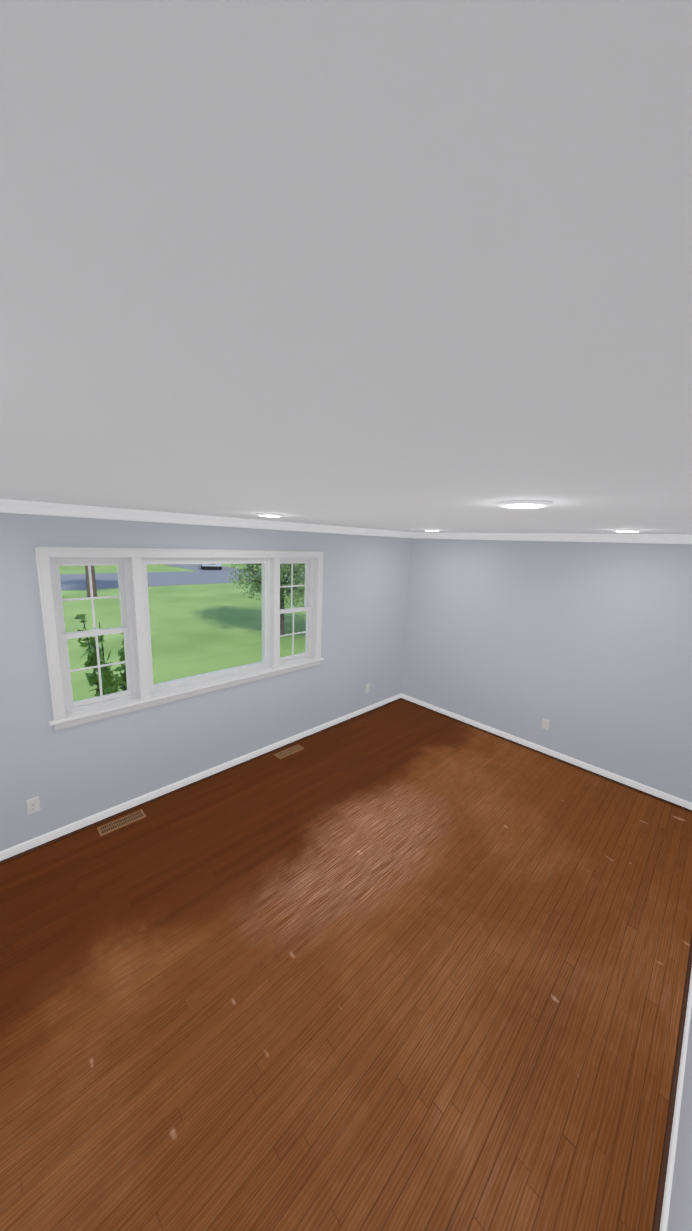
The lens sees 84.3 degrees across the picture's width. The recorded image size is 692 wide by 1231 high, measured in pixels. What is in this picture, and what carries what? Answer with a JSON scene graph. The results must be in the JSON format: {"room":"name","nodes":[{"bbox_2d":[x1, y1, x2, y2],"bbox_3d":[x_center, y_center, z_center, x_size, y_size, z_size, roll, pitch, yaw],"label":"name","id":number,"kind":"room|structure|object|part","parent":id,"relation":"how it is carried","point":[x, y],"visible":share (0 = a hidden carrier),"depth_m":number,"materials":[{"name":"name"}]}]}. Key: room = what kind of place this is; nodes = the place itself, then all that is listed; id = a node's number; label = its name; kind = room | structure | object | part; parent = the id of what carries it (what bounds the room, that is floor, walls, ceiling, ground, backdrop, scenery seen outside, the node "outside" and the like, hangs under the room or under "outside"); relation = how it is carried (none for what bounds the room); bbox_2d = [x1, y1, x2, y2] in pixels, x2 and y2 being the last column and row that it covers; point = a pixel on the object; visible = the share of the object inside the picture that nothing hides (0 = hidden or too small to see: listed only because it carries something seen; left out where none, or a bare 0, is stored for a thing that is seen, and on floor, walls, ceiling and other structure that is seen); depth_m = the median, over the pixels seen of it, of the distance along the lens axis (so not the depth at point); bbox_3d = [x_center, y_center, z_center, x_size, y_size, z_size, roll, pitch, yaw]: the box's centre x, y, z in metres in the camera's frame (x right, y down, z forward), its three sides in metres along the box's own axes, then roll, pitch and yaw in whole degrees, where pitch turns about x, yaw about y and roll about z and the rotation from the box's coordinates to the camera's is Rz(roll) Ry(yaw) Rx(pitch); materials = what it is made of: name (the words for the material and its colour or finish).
{"room":"empty living room","nodes":[
{"label":"empty living room","id":0,"kind":"room"},
{"bbox_2d":[0,512,411,851],"bbox_3d":[-1.219,0.346,3.596,5.988,2.485,0.150,-8,15,-44],"label":"wall","id":1,"kind":"structure","parent":0,"point":[70,775],"depth_m":3.26,"materials":[{"name":"paint"}]},
{"bbox_2d":[26,796,40,814],"bbox_3d":[-2.218,1.345,2.713,0.070,0.115,0.009,-8,15,-44],"label":"electrical outlet","id":2,"kind":"object","parent":1,"relation":"attached to","point":[33,805],"visible":1,"depth_m":2.71,"materials":[{"name":"white plastic"}]},
{"bbox_2d":[34,547,323,730],"bbox_3d":[-1.203,0.046,3.502,2.538,1.295,0.199,-8,15,-44],"label":"window","id":3,"kind":"structure","parent":1,"relation":"in","point":[44,554],"depth_m":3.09,"materials":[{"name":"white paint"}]},
{"bbox_3d":[-1.201,0.647,3.589,2.538,0.082,0.126,-8,15,-44],"label":"window stool apron","id":4,"kind":"part","parent":3,"relation":"part of","materials":[{"name":"white wood"}]},
{"bbox_2d":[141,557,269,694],"bbox_3d":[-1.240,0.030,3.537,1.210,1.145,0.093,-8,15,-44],"label":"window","id":5,"kind":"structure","parent":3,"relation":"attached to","point":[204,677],"depth_m":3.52,"materials":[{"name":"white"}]},
{"bbox_2d":[279,558,313,664],"bbox_3d":[-0.582,-0.065,4.174,0.500,1.145,0.093,-8,15,-44],"label":"window","id":6,"kind":"structure","parent":3,"relation":"attached to","point":[308,591],"depth_m":4.25,"materials":[{"name":"white wood"}]},
{"bbox_2d":[0,694,400,864],"bbox_3d":[-1.201,1.491,3.748,5.688,0.082,0.030,-8,15,-44],"label":"baseboard","id":7,"kind":"structure","parent":1,"relation":"attached to","point":[42,839],"depth_m":3.36,"materials":[{"name":"white paint"}]},
{"bbox_2d":[0,499,411,537],"bbox_3d":[-1.098,-0.818,3.296,5.688,0.078,0.066,-8,15,-44],"label":"crown molding","id":8,"kind":"structure","parent":1,"relation":"attached to","point":[33,507],"depth_m":3.01,"materials":[{"name":"white paint"}]},
{"bbox_2d":[366,684,369,692],"bbox_3d":[0.295,0.968,5.140,0.070,0.115,0.009,-8,15,-44],"label":"electrical outlet","id":9,"kind":"object","parent":1,"relation":"attached to","point":[367,687],"visible":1,"depth_m":5.13,"materials":[{"name":"white plastic"}]},
{"bbox_2d":[0,700,691,1230],"bbox_3d":[-0.023,1.826,2.580,5.688,0.050,3.412,-8,15,-44],"label":"floor","id":10,"kind":"structure","parent":0,"point":[400,966],"depth_m":1.93,"materials":[{"name":"brown wood"}]},
{"bbox_2d":[97,809,145,835],"bbox_3d":[-1.784,1.640,3.049,0.325,0.006,0.115,-8,15,-44],"label":"floor vent","id":11,"kind":"object","parent":10,"relation":"in","point":[120,823],"visible":1,"depth_m":3.04,"materials":[{"name":"brown metal"}]},
{"bbox_2d":[274,745,303,758],"bbox_3d":[-0.617,1.473,4.167,0.325,0.006,0.115,-8,15,-44],"label":"floor vent","id":12,"kind":"object","parent":10,"relation":"in","point":[287,752],"visible":1,"depth_m":4.16,"materials":[{"name":"brown metal"}]},
{"bbox_2d":[0,0,691,533],"bbox_3d":[0.073,-0.648,2.110,5.988,0.120,3.712,-8,15,-44],"label":"ceiling","id":13,"kind":"structure","parent":0,"point":[400,264],"depth_m":0.26,"materials":[{"name":"paint"}]},
{"bbox_2d":[256,513,283,516],"bbox_3d":[-0.547,-0.724,2.749,0.200,0.017,0.200,-8,15,-44],"label":"recessed light","id":14,"kind":"object","parent":13,"relation":"in","point":[269,515],"visible":1,"depth_m":2.68,"materials":[{"name":"white paint"}]},
{"bbox_2d":[422,529,440,530],"bbox_3d":[0.933,-0.935,4.166,0.200,0.017,0.200,-8,15,-44],"label":"recessed light","id":15,"kind":"object","parent":13,"relation":"in","point":[431,530],"visible":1,"depth_m":4.09,"materials":[{"name":"white paint"}]},
{"bbox_2d":[497,500,551,508],"bbox_3d":[0.706,-0.443,1.524,0.200,0.017,0.200,-8,15,-44],"label":"recessed light","id":16,"kind":"object","parent":13,"relation":"in","point":[522,504],"visible":1,"depth_m":1.47,"materials":[{"name":"white paint"}]},
{"bbox_2d":[612,529,642,531],"bbox_3d":[2.155,-0.653,2.931,0.200,0.017,0.200,-8,15,-44],"label":"recessed light","id":17,"kind":"object","parent":13,"relation":"in","point":[626,530],"visible":1,"depth_m":2.87,"materials":[{"name":"white paint"}]},
{"bbox_2d":[401,538,691,802],"bbox_3d":[2.111,0.328,4.371,0.150,2.485,3.412,-8,15,-44],"label":"wall","id":18,"kind":"structure","parent":0,"point":[584,649],"depth_m":4.04,"materials":[{"name":"paint"}]},
{"bbox_2d":[542,719,549,729],"bbox_3d":[2.227,1.209,4.268,0.009,0.115,0.070,-8,15,-44],"label":"electrical outlet","id":19,"kind":"object","parent":18,"relation":"attached to","point":[545,723],"visible":1,"depth_m":4.26,"materials":[{"name":"white plastic"}]},
{"bbox_2d":[400,693,691,812],"bbox_3d":[2.006,1.469,4.521,0.030,0.082,3.360,-8,15,-44],"label":"baseboard","id":20,"kind":"structure","parent":18,"relation":"attached to","point":[664,797],"depth_m":4.15,"materials":[{"name":"white paint"}]},
{"bbox_2d":[412,532,691,543],"bbox_3d":[2.083,-0.841,4.069,0.066,0.078,3.240,-8,15,-44],"label":"crown molding","id":21,"kind":"structure","parent":18,"relation":"attached to","point":[616,538],"depth_m":3.89,"materials":[{"name":"white paint"}]},
{"bbox_2d":[667,1009,691,1230],"bbox_3d":[1.267,0.915,1.110,5.988,2.485,0.150,-8,15,-44],"label":"wall","id":22,"kind":"structure","parent":0,"point":[680,1214],"depth_m":1.26,"materials":[{"name":"paint"}]},
{"bbox_2d":[652,933,691,1230],"bbox_3d":[1.160,2.031,1.387,5.688,0.082,0.030,-8,15,-44],"label":"baseboard","id":23,"kind":"structure","parent":22,"relation":"attached to","point":[668,1128],"depth_m":1.54,"materials":[{"name":"white wood"}]},
{"label":"outside","id":24,"kind":"structure","parent":0,"visible":0},
{"bbox_2d":[59,564,305,700],"bbox_3d":[-106.630,-34.552,176.742,700.000,0.300,399.818,-8,15,-44],"label":"lawn","id":25,"kind":"structure","parent":24,"point":[83,687],"depth_m":12.85,"materials":[{"name":"green plant"}]},
{"bbox_2d":[85,565,96,596],"bbox_3d":[-11.290,-4.689,17.158,1.488,7.844,2.415,-8,15,-44],"label":"trunk","id":26,"kind":"object","parent":25,"relation":"on","point":[93,581],"depth_m":17.41,"materials":[{"name":"brown plant"}]},
{"bbox_2d":[83,621,125,691],"bbox_3d":[-2.759,0.956,4.546,0.413,2.121,0.498,-8,15,-44],"label":"stems","id":27,"kind":"object","parent":25,"relation":"on","point":[103,658],"depth_m":4.47,"materials":[{"name":"brown plant"}]},
{"bbox_2d":[73,614,126,696],"bbox_3d":[-2.732,0.685,4.494,0.633,1.464,0.642,-8,15,-44],"label":"shrub","id":28,"kind":"object","parent":27,"relation":"attached to","point":[107,687],"depth_m":4.43,"materials":[{"name":"green plant"}]},
{"bbox_2d":[60,564,304,590],"bbox_3d":[6.394,-8.850,63.683,700.000,0.020,34.349,-8,15,-44],"label":"street","id":29,"kind":"structure","parent":25,"relation":"on","point":[187,578],"depth_m":27.20,"materials":[{"name":"grey asphalt"}]},
{"bbox_2d":[201,565,221,569],"bbox_3d":[-13.250,-5.019,37.603,1.820,0.680,4.070,-2,12,-21],"label":"tyre","id":30,"kind":"object","parent":29,"relation":"on","point":[219,567],"depth_m":35.96,"materials":[{"name":"grey rubber"}]},
{"bbox_2d":[202,564,221,565],"bbox_3d":[-13.337,-5.589,37.775,1.800,1.170,4.620,-2,12,-21],"label":"shell","id":31,"kind":"object","parent":30,"relation":"on","point":[211,564],"depth_m":35.73,"materials":[{"name":"white paint"}]},
{"bbox_2d":[236,563,304,634],"bbox_3d":[-1.607,-2.247,11.741,3.485,5.811,3.360,-8,15,-44],"label":"trunk","id":32,"kind":"object","parent":25,"relation":"on","point":[282,629],"depth_m":11.88,"materials":[{"name":"brown plant"}]},
{"bbox_2d":[227,563,305,620],"bbox_3d":[-1.540,-2.693,11.744,4.157,5.686,4.727,-8,15,-44],"label":"tree","id":33,"kind":"object","parent":32,"relation":"attached to","point":[284,567],"depth_m":11.41,"materials":[{"name":"green plant"}]}
]}

